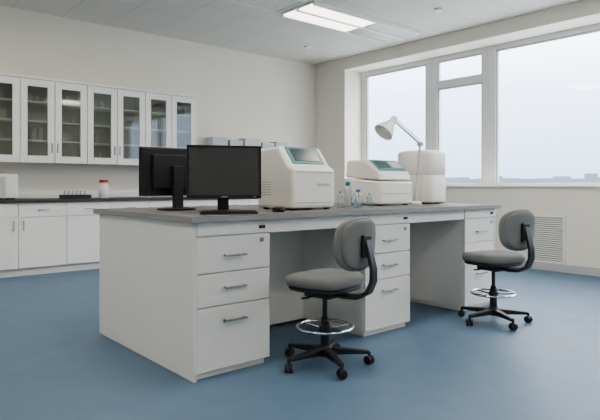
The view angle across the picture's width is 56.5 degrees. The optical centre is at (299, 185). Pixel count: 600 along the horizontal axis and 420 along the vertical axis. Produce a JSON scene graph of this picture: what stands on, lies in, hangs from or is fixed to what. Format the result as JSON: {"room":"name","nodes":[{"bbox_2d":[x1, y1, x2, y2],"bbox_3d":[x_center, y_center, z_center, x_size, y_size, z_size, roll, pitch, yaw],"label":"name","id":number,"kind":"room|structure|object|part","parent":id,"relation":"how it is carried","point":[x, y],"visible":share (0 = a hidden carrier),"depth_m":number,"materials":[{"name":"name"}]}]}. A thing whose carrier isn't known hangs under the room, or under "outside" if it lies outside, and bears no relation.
{"room":"laboratory","nodes":[
{"label":"laboratory","id":0,"kind":"room"},
{"bbox_2d":[0,5,315,198],"bbox_3d":[-3.414,-0.584,7.282,10.700,3.300,0.200,0,0,-41],"label":"wall","id":1,"kind":"structure","parent":0,"point":[240,94],"depth_m":8.23,"materials":[{"name":"paint"}]},
{"bbox_2d":[0,191,160,198],"bbox_3d":[-3.229,0.116,7.297,6.600,0.080,0.018,0,0,-41],"label":"trim","id":2,"kind":"structure","parent":1,"relation":"attached to","point":[111,193],"depth_m":7.42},
{"bbox_2d":[0,72,196,165],"bbox_3d":[-3.176,-0.814,7.121,4.060,1.060,0.350,0,0,-41],"label":"upper cabinet","id":3,"kind":"object","parent":1,"relation":"attached to","point":[43,120],"visible":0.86,"depth_m":7.38,"materials":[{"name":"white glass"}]},
{"bbox_3d":[-3.180,-1.329,7.125,4.060,0.030,0.338,0,0,-41],"label":"cornice","id":4,"kind":"part","parent":3,"relation":"part of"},
{"bbox_2d":[206,137,286,148],"bbox_3d":[-0.841,-0.624,9.198,1.600,0.300,0.239,0,0,-41],"label":"boxes","id":5,"kind":"object","parent":1,"relation":"attached to","point":[209,140],"visible":0.54,"depth_m":9.04,"materials":[{"name":"cardboard"}]},
{"bbox_2d":[227,0,306,12],"bbox_3d":[-0.527,-2.219,6.544,1.120,0.030,0.580,0,0,-41],"label":"ceiling air vent","id":6,"kind":"object","parent":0,"point":[276,6],"depth_m":6.78,"materials":[{"name":"white metal"}]},
{"bbox_2d":[0,0,581,64],"bbox_3d":[0.118,-2.334,3.164,10.700,0.200,11.050,0,0,-41],"label":"ceiling","id":7,"kind":"structure","parent":0,"point":[219,23],"depth_m":7.44,"materials":[{"name":"paint"}]},
{"bbox_2d":[281,0,419,42],"bbox_3d":[0.743,-2.207,7.620,2.050,0.055,0.640,0,0,-41],"label":"strip light","id":8,"kind":"object","parent":7,"relation":"in","point":[316,13],"depth_m":7.47,"materials":[{"name":"white plastic"}]},
{"bbox_2d":[434,7,442,11],"bbox_3d":[1.744,-2.216,7.029,0.110,0.035,0.110,0,0,-41],"label":"smoke detector","id":9,"kind":"object","parent":7,"relation":"attached to","point":[438,9],"visible":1,"depth_m":7.00,"materials":[{"name":"white plastic"}]},
{"bbox_2d":[0,267,599,419],"bbox_3d":[0.118,1.166,3.164,10.700,0.200,11.050,0,0,-41],"label":"floor","id":10,"kind":"structure","parent":0,"point":[56,363],"depth_m":3.21,"materials":[{"name":"blue plastic"}]},
{"bbox_2d":[0,197,258,277],"bbox_3d":[-3.039,0.614,7.076,6.640,0.905,0.560,0,0,-41],"label":"base cabinet","id":11,"kind":"object","parent":10,"relation":"on","point":[43,235],"visible":0.39,"depth_m":6.81,"materials":[{"name":"metal"}]},
{"bbox_2d":[0,197,257,202],"bbox_3d":[-3.039,0.178,7.076,6.640,0.035,0.560,0,0,-41],"label":"countertop","id":12,"kind":"structure","parent":11,"relation":"on","point":[115,198],"depth_m":7.15,"materials":[{"name":"black stone"}]},
{"bbox_2d":[0,174,17,199],"bbox_3d":[-3.646,0.011,6.601,0.500,0.300,0.352,0,0,-41],"label":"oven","id":13,"kind":"object","parent":12,"relation":"on","point":[8,182],"visible":0.96,"depth_m":6.58,"materials":[{"name":"white plastic"}]},
{"bbox_3d":[-3.577,0.001,6.436,0.330,0.220,0.012,0,0,-41],"label":"door","id":14,"kind":"part","parent":13,"relation":"part of","materials":[{"name":"white"}]},
{"bbox_2d":[59,191,90,198],"bbox_3d":[-2.878,0.111,7.149,0.340,0.101,0.200,0,0,-41],"label":"test tube rack","id":15,"kind":"object","parent":12,"relation":"on","point":[81,196],"visible":1,"depth_m":7.08,"materials":[{"name":"black plastic"}]},
{"bbox_2d":[99,180,108,197],"bbox_3d":[-2.591,0.039,7.368,0.130,0.240,0.130,0,0,-41],"label":"bottle","id":16,"kind":"object","parent":12,"relation":"on","point":[103,186],"visible":0.93,"depth_m":7.32,"materials":[{"name":"white plastic"}]},
{"bbox_2d":[93,202,500,382],"bbox_3d":[0.153,0.616,4.529,3.136,0.900,1.423,0,0,-41],"label":"laboratory bench","id":17,"kind":"object","parent":10,"relation":"on","point":[195,295],"visible":0.87,"depth_m":3.70,"materials":[{"name":"white laminate"}]},
{"bbox_2d":[139,146,195,210],"bbox_3d":[-0.857,-0.050,3.876,0.500,0.432,0.200,0,0,-39],"label":"computer monitor","id":18,"kind":"object","parent":17,"relation":"on","point":[162,171],"visible":0.84,"depth_m":3.83,"materials":[{"name":"black plastic"}]},
{"bbox_2d":[187,145,260,210],"bbox_3d":[-0.491,-0.045,3.576,0.470,0.422,0.200,0,0,-15],"label":"computer monitor","id":19,"kind":"object","parent":17,"relation":"on","point":[221,172],"visible":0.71,"depth_m":3.52,"materials":[{"name":"black plastic"}]},
{"bbox_3d":[-0.478,-0.093,3.529,0.444,0.303,0.013,0,0,-15],"label":"screen panel","id":20,"kind":"part","parent":19,"relation":"part of","materials":[{"name":"black glass"}]},
{"bbox_2d":[199,210,257,214],"bbox_3d":[-0.426,0.157,3.323,0.340,0.019,0.110,0,0,-15],"label":"keyboard","id":21,"kind":"object","parent":17,"relation":"on","point":[217,211],"visible":1,"depth_m":3.28,"materials":[{"name":"black plastic"}]},
{"bbox_2d":[272,207,284,211],"bbox_3d":[-0.138,0.150,3.571,0.060,0.032,0.100,0,0,-41],"label":"computer mouse","id":22,"kind":"object","parent":17,"relation":"on","point":[274,209],"visible":0.91,"depth_m":3.54,"materials":[{"name":"black plastic"}]},
{"bbox_2d":[259,146,333,209],"bbox_3d":[-0.028,-0.056,4.029,0.397,0.444,0.407,0,0,-41],"label":"laboratory analyzer","id":23,"kind":"object","parent":17,"relation":"on","point":[293,178],"visible":0.98,"depth_m":3.89,"materials":[{"name":"white plastic"}]},
{"bbox_2d":[94,202,499,222],"bbox_3d":[0.152,0.183,4.531,3.130,0.034,1.420,0,0,-41],"label":"countertop","id":24,"kind":"structure","parent":17,"relation":"on","point":[338,206],"depth_m":3.94,"materials":[{"name":"grey laminate"}]},
{"bbox_2d":[344,182,351,205],"bbox_3d":[0.402,0.066,4.692,0.070,0.200,0.070,0,0,-41],"label":"bottle","id":25,"kind":"object","parent":17,"relation":"on","point":[347,189],"visible":1,"depth_m":4.67,"materials":[{"name":"plastic"}]},
{"bbox_2d":[345,159,411,205],"bbox_3d":[0.689,-0.031,4.903,0.430,0.394,0.423,0,0,-41],"label":"laboratory analyzer","id":26,"kind":"object","parent":17,"relation":"on","point":[380,178],"visible":0.94,"depth_m":4.75,"materials":[{"name":"white plastic"}]},
{"bbox_3d":[0.687,-0.139,4.906,0.410,0.180,0.411,0,0,-41],"label":"lid","id":27,"kind":"part","parent":26,"relation":"part of","materials":[{"name":"white plastic"}]},
{"bbox_3d":[0.760,-0.175,4.820,0.350,0.097,0.121,0,0,-41],"label":"control panel","id":28,"kind":"part","parent":26,"relation":"part of","materials":[{"name":"teal plastic"}]},
{"bbox_2d":[374,116,422,204],"bbox_3d":[0.893,-0.234,4.999,0.446,0.801,0.183,0,0,-6],"label":"desk lamp","id":29,"kind":"object","parent":17,"relation":"on","point":[385,130],"visible":0.97,"depth_m":5.03,"materials":[{"name":"white plastic"}]},
{"bbox_3d":[0.775,-0.522,5.011,0.223,0.225,0.188,0,0,-41],"label":"lamp shade","id":30,"kind":"part","parent":29,"relation":"part of","materials":[{"name":"white metal"}]},
{"bbox_3d":[0.965,-0.486,5.037,0.252,0.228,0.018,0,0,0],"label":"arm","id":31,"kind":"part","parent":29,"relation":"part of"},
{"bbox_3d":[1.060,-0.121,5.037,0.068,0.517,0.018,0,0,0],"label":"arm","id":32,"kind":"part","parent":29,"relation":"part of"},
{"bbox_2d":[398,150,445,203],"bbox_3d":[1.157,-0.086,5.321,0.345,0.503,0.410,0,0,-41],"label":"air purifier","id":33,"kind":"object","parent":17,"relation":"on","point":[431,184],"visible":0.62,"depth_m":5.15,"materials":[{"name":"white plastic"}]},
{"bbox_2d":[285,217,376,379],"bbox_3d":[0.178,0.621,3.341,0.542,0.890,0.572,0,0,-2],"label":"chair","id":34,"kind":"object","parent":10,"relation":"on","point":[354,238],"visible":1,"depth_m":3.18,"materials":[{"name":"grey fabric"}]},
{"bbox_3d":[0.037,0.984,3.430,0.246,0.044,0.052,0,0,38],"label":"leg","id":35,"kind":"part","parent":34,"relation":"part of","materials":[{"name":"black plastic"}]},
{"bbox_3d":[0.035,0.984,3.259,0.245,0.044,0.052,0,0,-36],"label":"leg","id":36,"kind":"part","parent":34,"relation":"part of","materials":[{"name":"black plastic"}]},
{"bbox_3d":[0.061,0.641,3.241,0.015,0.022,0.152,0,0,42],"label":"lever","id":37,"kind":"part","parent":34,"relation":"part of","materials":[{"name":"black plastic"}]},
{"bbox_3d":[0.150,0.559,3.343,0.410,0.080,0.420,0,0,38],"label":"seat","id":38,"kind":"part","parent":34,"relation":"part of","materials":[{"name":"grey fabric"}]},
{"bbox_3d":[0.194,0.984,3.208,0.052,0.044,0.245,0,0,-18],"label":"leg","id":39,"kind":"part","parent":34,"relation":"part of","materials":[{"name":"black plastic"}]},
{"bbox_3d":[0.193,0.984,3.479,0.052,0.044,0.245,0,0,18],"label":"leg","id":40,"kind":"part","parent":34,"relation":"part of","materials":[{"name":"black plastic"}]},
{"bbox_3d":[0.292,0.984,3.343,0.245,0.044,0.052,0,0,0],"label":"leg","id":41,"kind":"part","parent":34,"relation":"part of","materials":[{"name":"black plastic"}]},
{"bbox_3d":[0.329,0.331,3.201,0.088,0.310,0.373,0,0,38],"label":"backrest","id":42,"kind":"part","parent":34,"relation":"part of","materials":[{"name":"grey fabric"}]},
{"bbox_3d":[0.374,0.341,3.165,0.028,0.130,0.080,0,0,38],"label":"knob","id":43,"kind":"part","parent":34,"relation":"part of","materials":[{"name":"black plastic"}]},
{"bbox_2d":[458,209,534,330],"bbox_3d":[1.548,0.621,4.376,0.540,0.890,0.584,0,0,4],"label":"chair","id":44,"kind":"object","parent":10,"relation":"on","point":[516,228],"visible":1,"depth_m":4.21,"materials":[{"name":"grey fabric"}]},
{"bbox_3d":[1.414,0.984,4.481,0.245,0.044,0.052,0,0,42],"label":"leg","id":45,"kind":"part","parent":44,"relation":"part of","materials":[{"name":"black plastic"}]},
{"bbox_3d":[1.400,0.984,4.311,0.246,0.044,0.052,0,0,-33],"label":"leg","id":46,"kind":"part","parent":44,"relation":"part of","materials":[{"name":"black plastic"}]},
{"bbox_3d":[1.520,0.559,4.387,0.420,0.080,0.410,0,0,-33],"label":"seat","id":47,"kind":"part","parent":44,"relation":"part of","materials":[{"name":"grey fabric"}]},
{"bbox_3d":[1.551,0.984,4.248,0.052,0.044,0.245,0,0,-12],"label":"leg","id":48,"kind":"part","parent":44,"relation":"part of","materials":[{"name":"black plastic"}]},
{"bbox_3d":[1.662,0.984,4.373,0.245,0.044,0.052,0,0,6],"label":"leg","id":49,"kind":"part","parent":44,"relation":"part of","materials":[{"name":"black plastic"}]},
{"bbox_3d":[1.643,0.331,4.194,0.373,0.310,0.088,0,0,-33],"label":"backrest","id":50,"kind":"part","parent":44,"relation":"part of","materials":[{"name":"grey fabric"}]},
{"bbox_3d":[1.674,0.341,4.146,0.080,0.130,0.028,0,0,-33],"label":"knob","id":51,"kind":"part","parent":44,"relation":"part of","materials":[{"name":"black plastic"}]},
{"bbox_2d":[316,0,599,267],"bbox_3d":[3.970,-0.584,6.468,0.550,3.300,10.650,0,0,-41],"label":"wall","id":52,"kind":"structure","parent":0,"point":[338,82],"depth_m":7.85,"materials":[{"name":"paint"}]},
{"bbox_2d":[366,64,425,158],"bbox_3d":[1.626,-1.004,9.484,0.042,1.920,1.310,0,0,-41],"label":"window","id":53,"kind":"structure","parent":52,"relation":"in","point":[424,65],"depth_m":9.95,"materials":[{"name":"white plastic"}]},
{"bbox_2d":[361,58,431,159],"bbox_3d":[1.627,-1.019,9.485,0.080,2.030,1.520,0,0,-41],"label":"frame","id":54,"kind":"object","parent":52,"relation":"attached to","point":[428,62],"visible":0.45,"depth_m":9.21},
{"bbox_2d":[438,53,481,182],"bbox_3d":[2.448,-1.004,8.526,0.042,1.920,0.795,0,0,-41],"label":"window","id":55,"kind":"structure","parent":52,"relation":"in","point":[478,54],"depth_m":8.63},
{"bbox_2d":[432,46,488,185],"bbox_3d":[2.449,-1.019,8.526,0.080,2.030,1.005,0,0,-41],"label":"frame","id":56,"kind":"object","parent":52,"relation":"attached to","point":[484,77],"visible":0.82,"depth_m":8.29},
{"bbox_2d":[344,186,599,186],"bbox_3d":[3.962,0.006,6.363,0.460,0.020,9.280,0,0,-41],"label":"sill","id":57,"kind":"structure","parent":52,"relation":"attached to","point":[344,186],"depth_m":7.26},
{"bbox_2d":[489,23,599,185],"bbox_3d":[3.517,-1.019,7.282,0.080,2.030,2.275,0,0,-41],"label":"frame","id":58,"kind":"object","parent":52,"relation":"attached to","point":[492,49],"visible":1,"depth_m":8.04,"materials":[{"name":"white plastic"}]},
{"bbox_2d":[526,215,565,264],"bbox_3d":[3.099,0.666,7.045,0.020,0.600,0.500,0,0,-41],"label":"air vent","id":59,"kind":"object","parent":52,"relation":"in","point":[549,241],"visible":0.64,"depth_m":7.00,"materials":[{"name":"white metal"}]},
{"bbox_2d":[496,29,599,182],"bbox_3d":[3.516,-1.004,7.281,0.042,1.920,2.065,0,0,-41],"label":"window","id":60,"kind":"structure","parent":52,"relation":"in","point":[597,30],"depth_m":8.03,"materials":[{"name":"white plastic"}]},
{"bbox_2d":[514,260,599,276],"bbox_3d":[3.761,1.016,6.276,0.018,0.100,10.630,0,0,-41],"label":"baseboard","id":61,"kind":"structure","parent":52,"relation":"attached to","point":[572,269],"depth_m":6.85,"materials":[{"name":"grey plastic"}]},
{"label":"outside","id":62,"kind":"structure","parent":0,"visible":0},
{"bbox_3d":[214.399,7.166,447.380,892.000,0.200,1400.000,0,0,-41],"label":"ground","id":63,"kind":"structure","parent":62,"visible":0},
{"bbox_2d":[446,173,599,181],"bbox_3d":[111.991,-2.266,234.168,288.220,18.665,500.098,0,0,-41],"label":"skyline","id":64,"kind":"object","parent":63,"relation":"on","point":[588,177],"visible":0.06,"depth_m":316.02}
]}

